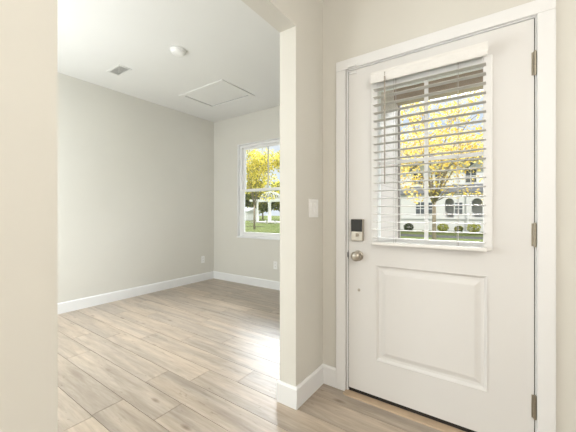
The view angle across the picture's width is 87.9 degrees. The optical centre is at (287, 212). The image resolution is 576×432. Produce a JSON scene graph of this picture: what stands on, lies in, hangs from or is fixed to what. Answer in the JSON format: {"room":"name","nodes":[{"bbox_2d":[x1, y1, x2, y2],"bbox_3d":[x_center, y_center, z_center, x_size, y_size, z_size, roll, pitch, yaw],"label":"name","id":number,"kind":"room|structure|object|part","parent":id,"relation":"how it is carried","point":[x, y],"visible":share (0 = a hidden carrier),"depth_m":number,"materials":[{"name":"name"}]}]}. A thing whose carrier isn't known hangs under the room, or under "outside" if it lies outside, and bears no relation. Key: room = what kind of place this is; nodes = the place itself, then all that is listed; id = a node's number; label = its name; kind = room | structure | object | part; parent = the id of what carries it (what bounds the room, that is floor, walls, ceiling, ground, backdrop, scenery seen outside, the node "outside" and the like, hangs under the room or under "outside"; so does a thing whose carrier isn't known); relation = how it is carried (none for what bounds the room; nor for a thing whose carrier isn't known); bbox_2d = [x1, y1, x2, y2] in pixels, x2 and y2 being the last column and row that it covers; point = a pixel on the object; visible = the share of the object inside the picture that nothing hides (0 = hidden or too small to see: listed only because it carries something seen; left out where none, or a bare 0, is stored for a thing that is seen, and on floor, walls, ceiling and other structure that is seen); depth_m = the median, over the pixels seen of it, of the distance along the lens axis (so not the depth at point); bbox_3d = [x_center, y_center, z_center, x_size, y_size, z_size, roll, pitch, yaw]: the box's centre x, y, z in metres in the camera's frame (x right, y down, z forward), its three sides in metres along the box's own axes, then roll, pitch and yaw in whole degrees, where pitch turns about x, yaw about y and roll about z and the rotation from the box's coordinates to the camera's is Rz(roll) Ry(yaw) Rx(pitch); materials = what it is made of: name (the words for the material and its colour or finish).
{"room":"entryway","nodes":[
{"label":"entryway","id":0,"kind":"room"},
{"bbox_2d":[58,72,213,302],"bbox_3d":[-2.734,-0.175,3.359,0.177,2.841,5.000,0,0,35],"label":"wall","id":1,"kind":"structure","parent":0,"point":[136,175],"depth_m":4.03,"materials":[{"name":"beige paint"}]},
{"bbox_2d":[58,271,213,313],"bbox_3d":[-2.666,1.083,3.289,0.014,0.125,4.761,0,0,35],"label":"baseboard","id":2,"kind":"structure","parent":1,"relation":"attached to","point":[72,305],"depth_m":4.01,"materials":[{"name":"white paint"}]},
{"bbox_2d":[0,0,322,431],"bbox_3d":[-0.475,-0.175,1.106,0.117,2.841,5.875,0,0,35],"label":"wall","id":3,"kind":"structure","parent":0,"point":[28,28],"depth_m":0.78,"materials":[{"name":"beige paint"}]},
{"bbox_2d":[277,364,323,409],"bbox_3d":[-0.479,1.083,1.101,0.145,0.125,5.861,0,0,35],"label":"baseboard","id":4,"kind":"structure","parent":3,"relation":"attached to","point":[291,396],"depth_m":1.80,"materials":[{"name":"white paint"}]},
{"bbox_2d":[309,199,317,216],"bbox_3d":[0.167,-0.030,1.918,0.012,0.116,0.116,0,0,35],"label":"light switch","id":5,"kind":"object","parent":3,"relation":"attached to","point":[313,203],"visible":1,"depth_m":1.91,"materials":[{"name":"white plastic"}]},
{"bbox_2d":[58,0,279,121],"bbox_3d":[-0.718,-1.655,1.290,5.850,0.120,6.100,0,0,35],"label":"ceiling","id":6,"kind":"structure","parent":0,"point":[227,40],"depth_m":2.90,"materials":[{"name":"paint"}]},
{"bbox_2d":[106,64,131,75],"bbox_3d":[-1.889,-1.592,3.341,0.285,0.007,0.143,0,0,35],"label":"ceiling vent","id":7,"kind":"object","parent":6,"relation":"in","point":[118,70],"visible":1,"depth_m":3.34,"materials":[{"name":"white metal"}]},
{"bbox_2d":[170,46,185,56],"bbox_3d":[-1.076,-1.574,2.924,0.150,0.043,0.150,0,0,35],"label":"smoke detector","id":8,"kind":"object","parent":6,"relation":"attached to","point":[178,51],"visible":1,"depth_m":2.89,"materials":[{"name":"white plastic"}]},
{"bbox_2d":[179,79,254,107],"bbox_3d":[-0.963,-1.589,4.044,0.845,0.013,0.595,0,0,35],"label":"attic hatch","id":9,"kind":"object","parent":6,"relation":"attached to","point":[221,92],"visible":1,"depth_m":4.01,"materials":[{"name":"paint"}]},
{"bbox_3d":[-0.962,-1.593,4.038,0.723,0.003,0.473,0,0,35],"label":"panel","id":10,"kind":"part","parent":9,"relation":"part of","materials":[{"name":"paint"}]},
{"bbox_2d":[214,106,279,281],"bbox_3d":[-0.042,-0.175,4.457,2.993,2.841,0.125,0,0,35],"label":"wall","id":11,"kind":"structure","parent":0,"point":[249,257],"depth_m":4.97,"materials":[{"name":"beige paint"}]},
{"bbox_2d":[214,271,279,289],"bbox_3d":[-0.087,1.083,4.404,2.979,0.125,0.014,0,0,35],"label":"baseboard","id":12,"kind":"structure","parent":11,"relation":"attached to","point":[270,284],"depth_m":4.77,"materials":[{"name":"white paint"}]},
{"bbox_2d":[237,137,279,239],"bbox_3d":[-0.337,-0.359,4.662,1.142,1.526,0.147,0,0,35],"label":"window","id":13,"kind":"structure","parent":11,"relation":"in","point":[241,149],"depth_m":4.93,"materials":[{"name":"white paint"}]},
{"bbox_3d":[-0.360,0.395,4.629,1.142,0.018,0.067,0,0,35],"label":"sill","id":14,"kind":"part","parent":13,"relation":"part of","materials":[{"name":"white paint"}]},
{"bbox_3d":[-0.329,-0.017,4.674,1.038,0.749,0.028,0,0,35],"label":"sash","id":15,"kind":"part","parent":13,"relation":"part of","materials":[{"name":"white plastic"}]},
{"bbox_3d":[-0.311,-0.715,4.699,1.038,0.731,0.025,0,0,35],"label":"sash","id":16,"kind":"part","parent":13,"relation":"part of","materials":[{"name":"white plastic"}]},
{"bbox_2d":[273,261,276,268],"bbox_3d":[-0.190,0.784,4.479,0.072,0.117,0.009,0,0,35],"label":"wall outlet","id":17,"kind":"object","parent":11,"relation":"attached to","point":[274,262],"visible":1,"depth_m":4.48,"materials":[{"name":"white plastic"}]},
{"bbox_2d":[398,106,400,237],"bbox_3d":[1.300,-0.025,3.620,0.112,3.141,0.040,0,0,35],"label":"trim","id":18,"kind":"structure","parent":11,"relation":"attached to","point":[399,111],"depth_m":3.58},
{"bbox_2d":[58,278,441,431],"bbox_3d":[-0.725,1.206,1.235,5.700,0.120,6.097,0,0,35],"label":"floor","id":19,"kind":"structure","parent":0,"point":[202,356],"depth_m":2.16,"materials":[{"name":"brown wood"}]},
{"bbox_2d":[381,90,397,237],"bbox_3d":[0.820,-0.025,2.864,0.007,3.141,1.780,0,0,35],"label":"wall","id":20,"kind":"structure","parent":0,"point":[389,178],"depth_m":3.25,"materials":[{"name":"white paint"}]},
{"bbox_2d":[371,41,487,251],"bbox_3d":[0.738,-0.321,1.621,0.576,1.017,0.069,0,0,35],"label":"window blind","id":21,"kind":"object","parent":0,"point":[478,50],"visible":1,"depth_m":1.61,"materials":[{"name":"plastic"}]},
{"bbox_3d":[0.615,-0.309,1.715,0.005,0.960,0.053,0,0,35],"label":"ladder cord","id":22,"kind":"part","parent":21,"relation":"part of","materials":[{"name":"white fabric"}]},
{"bbox_3d":[0.743,0.179,1.627,0.568,0.018,0.052,0,0,35],"label":"rail","id":23,"kind":"part","parent":21,"relation":"part of","materials":[{"name":"plastic"}]},
{"bbox_3d":[0.874,-0.309,1.536,0.005,0.960,0.053,0,0,35],"label":"ladder cord","id":24,"kind":"part","parent":21,"relation":"part of","materials":[{"name":"white fabric"}]},
{"bbox_2d":[323,0,575,431],"bbox_3d":[1.264,-0.175,1.393,2.413,2.841,0.130,0,0,35],"label":"wall","id":25,"kind":"structure","parent":0,"point":[351,28],"depth_m":1.61,"materials":[{"name":"beige paint"}]},
{"bbox_2d":[322,364,335,387],"bbox_3d":[1.223,1.083,1.334,2.413,0.125,0.014,0,0,35],"label":"baseboard","id":26,"kind":"structure","parent":25,"relation":"attached to","point":[329,371],"depth_m":1.98,"materials":[{"name":"white paint"}]},
{"bbox_2d":[343,389,464,431],"bbox_3d":[0.785,1.182,1.694,0.944,0.088,0.182,0,0,35],"label":"trim","id":27,"kind":"structure","parent":25,"relation":"attached to","point":[423,420],"depth_m":1.70,"materials":[{"name":"brown wood"}]},
{"bbox_2d":[347,18,536,431],"bbox_3d":[0.767,0.114,1.653,0.941,2.046,0.119,0,0,35],"label":"door","id":28,"kind":"structure","parent":25,"relation":"in","point":[445,336],"depth_m":1.57,"materials":[{"name":"paint"}]},
{"bbox_3d":[0.424,0.268,1.854,0.061,0.061,0.057,0,0,35],"label":"knob","id":29,"kind":"part","parent":28,"relation":"part of","materials":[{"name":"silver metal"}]},
{"bbox_3d":[0.771,0.607,1.663,0.570,0.587,0.014,0,0,35],"label":"raised panel","id":30,"kind":"part","parent":28,"relation":"part of","materials":[{"name":"paint"}]},
{"bbox_3d":[0.778,-0.299,1.677,0.612,0.975,0.067,0,0,35],"label":"lite frame","id":31,"kind":"part","parent":28,"relation":"part of","materials":[{"name":"white plastic"}]},
{"bbox_2d":[336,0,555,431],"bbox_3d":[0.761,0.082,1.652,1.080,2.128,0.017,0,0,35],"label":"trim","id":32,"kind":"structure","parent":25,"relation":"attached to","point":[545,10],"depth_m":1.37,"materials":[{"name":"white paint"}]},
{"label":"outside","id":33,"kind":"structure","parent":0,"visible":0},
{"bbox_2d":[245,216,482,241],"bbox_3d":[16.412,1.746,76.230,180.000,0.300,136.050,0,0,35],"label":"lawn","id":34,"kind":"structure","parent":33,"point":[265,227],"depth_m":25.80,"materials":[{"name":"green plant"}]},
{"bbox_2d":[245,208,258,220],"bbox_3d":[-11.149,0.221,67.398,9.400,2.750,4.600,0,0,35],"label":"garden shed","id":35,"kind":"object","parent":34,"relation":"on","point":[248,211],"visible":0.2,"depth_m":64.14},
{"bbox_2d":[245,182,260,213],"bbox_3d":[-10.400,-3.534,80.173,8.049,10.459,7.500,0,0,35],"label":"tree","id":36,"kind":"object","parent":34,"relation":"on","point":[248,204],"visible":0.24,"depth_m":78.13,"materials":[{"name":"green plant"}]},
{"bbox_2d":[248,182,273,218],"bbox_3d":[-6.303,-3.087,75.069,7.165,9.565,7.111,0,0,35],"label":"tree","id":37,"kind":"object","parent":34,"relation":"on","point":[263,206],"visible":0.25,"depth_m":72.91,"materials":[{"name":"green plant"}]},
{"bbox_2d":[245,147,279,228],"bbox_3d":[-3.447,-2.874,29.575,6.031,9.140,5.960,0,0,-36],"label":"tree","id":38,"kind":"object","parent":34,"relation":"on","point":[255,173],"visible":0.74,"depth_m":29.13,"materials":[{"name":"yellow plant"}]},
{"bbox_3d":[-3.445,-4.325,29.575,6.033,6.239,5.957,0,0,-36],"label":"crown","id":39,"kind":"part","parent":38,"relation":"part of","materials":[{"name":"yellow plant"}]},
{"bbox_2d":[250,192,279,222],"bbox_3d":[-2.914,-0.985,49.627,6.600,5.161,3.400,0,0,35],"label":"gazebo","id":40,"kind":"object","parent":34,"relation":"on","point":[276,199],"visible":0.66,"depth_m":49.38,"materials":[{"name":"grey paint"}]},
{"bbox_2d":[266,181,279,211],"bbox_3d":[-1.627,-3.059,70.463,7.138,9.510,7.828,0,0,35],"label":"tree","id":41,"kind":"object","parent":34,"relation":"on","point":[274,205],"visible":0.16,"depth_m":69.76,"materials":[{"name":"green plant"}]},
{"bbox_2d":[273,151,279,171],"bbox_3d":[0.629,-2.559,28.265,4.868,8.509,4.654,0,0,35],"label":"tree","id":42,"kind":"object","parent":34,"relation":"on","point":[277,159],"visible":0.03,"depth_m":27.54,"materials":[{"name":"yellow plant"}]},
{"bbox_2d":[403,223,413,229],"bbox_3d":[10.829,1.278,26.824,0.910,0.767,0.876,0,0,35],"label":"shrub","id":43,"kind":"object","parent":34,"relation":"on","point":[407,225],"visible":1,"depth_m":26.69,"materials":[{"name":"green plant"}]},
{"bbox_2d":[401,141,482,231],"bbox_3d":[15.785,-2.929,31.497,22.600,9.050,10.650,0,0,35],"label":"house","id":44,"kind":"structure","parent":34,"relation":"on","point":[452,200],"depth_m":27.06,"materials":[{"name":"white paint"}]},
{"bbox_3d":[12.682,-3.329,29.133,0.800,1.050,0.015,0,0,35],"label":"pane","id":45,"kind":"part","parent":44,"relation":"part of","materials":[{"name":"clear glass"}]},
{"bbox_3d":[12.367,-0.404,27.890,0.800,1.200,0.015,0,0,35],"label":"pane","id":46,"kind":"part","parent":44,"relation":"part of","materials":[{"name":"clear glass"}]},
{"bbox_3d":[13.106,-0.379,27.377,0.460,1.150,0.015,0,0,35],"label":"pane","id":47,"kind":"part","parent":44,"relation":"part of","materials":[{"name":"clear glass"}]},
{"bbox_3d":[15.069,0.486,25.908,10.000,0.120,0.050,0,0,35],"label":"porch rail","id":48,"kind":"part","parent":44,"relation":"part of","materials":[{"name":"white paint"}]},
{"bbox_3d":[14.922,-0.369,26.116,0.560,1.070,0.015,0,0,35],"label":"pane","id":49,"kind":"part","parent":44,"relation":"part of","materials":[{"name":"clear glass"}]},
{"bbox_3d":[15.298,-0.054,25.414,0.100,3.300,0.100,0,0,35],"label":"porch post","id":50,"kind":"part","parent":44,"relation":"part of","materials":[{"name":"white paint"}]},
{"bbox_3d":[16.296,-3.304,26.623,0.800,1.100,0.015,0,0,35],"label":"pane","id":51,"kind":"part","parent":44,"relation":"part of","materials":[{"name":"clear glass"}]},
{"bbox_2d":[401,90,482,239],"bbox_3d":[6.831,-1.832,13.720,5.249,7.056,5.666,0,0,35],"label":"tree","id":52,"kind":"object","parent":34,"relation":"on","point":[431,192],"visible":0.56,"depth_m":13.19,"materials":[{"name":"yellow plant"}]},
{"bbox_2d":[437,224,448,230],"bbox_3d":[13.091,1.240,25.242,0.975,0.845,0.964,0,0,35],"label":"shrub","id":53,"kind":"object","parent":34,"relation":"on","point":[441,227],"visible":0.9,"depth_m":25.15,"materials":[{"name":"green plant"}]},
{"bbox_2d":[454,226,463,231],"bbox_3d":[14.216,1.339,24.857,0.740,0.606,0.749,0,0,35],"label":"shrub","id":54,"kind":"object","parent":34,"relation":"on","point":[461,228],"visible":0.83,"depth_m":24.67,"materials":[{"name":"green plant"}]},
{"bbox_2d":[467,224,480,231],"bbox_3d":[14.962,1.196,24.069,1.076,0.868,1.051,0,0,35],"label":"shrub","id":55,"kind":"object","parent":34,"relation":"on","point":[475,226],"visible":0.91,"depth_m":23.93,"materials":[{"name":"green plant"}]},
{"bbox_3d":[2.581,-1.554,1.756,4.163,0.080,1.970,0,0,35],"label":"ceiling","id":56,"kind":"structure","parent":0,"visible":0},
{"bbox_2d":[394,69,482,105],"bbox_3d":[2.975,-1.399,2.317,4.156,0.230,0.200,0,0,35],"label":"beam","id":57,"kind":"structure","parent":56,"relation":"attached to","point":[477,79],"depth_m":3.17,"materials":[{"name":"paint"}]},
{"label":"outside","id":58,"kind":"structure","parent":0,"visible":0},
{"bbox_2d":[401,234,482,238],"bbox_3d":[20.255,1.595,13.389,42.000,0.022,2.100,0,0,35],"label":"sidewalk","id":59,"kind":"structure","parent":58,"point":[412,235],"depth_m":20.15,"materials":[{"name":"grey concrete"}]}
]}

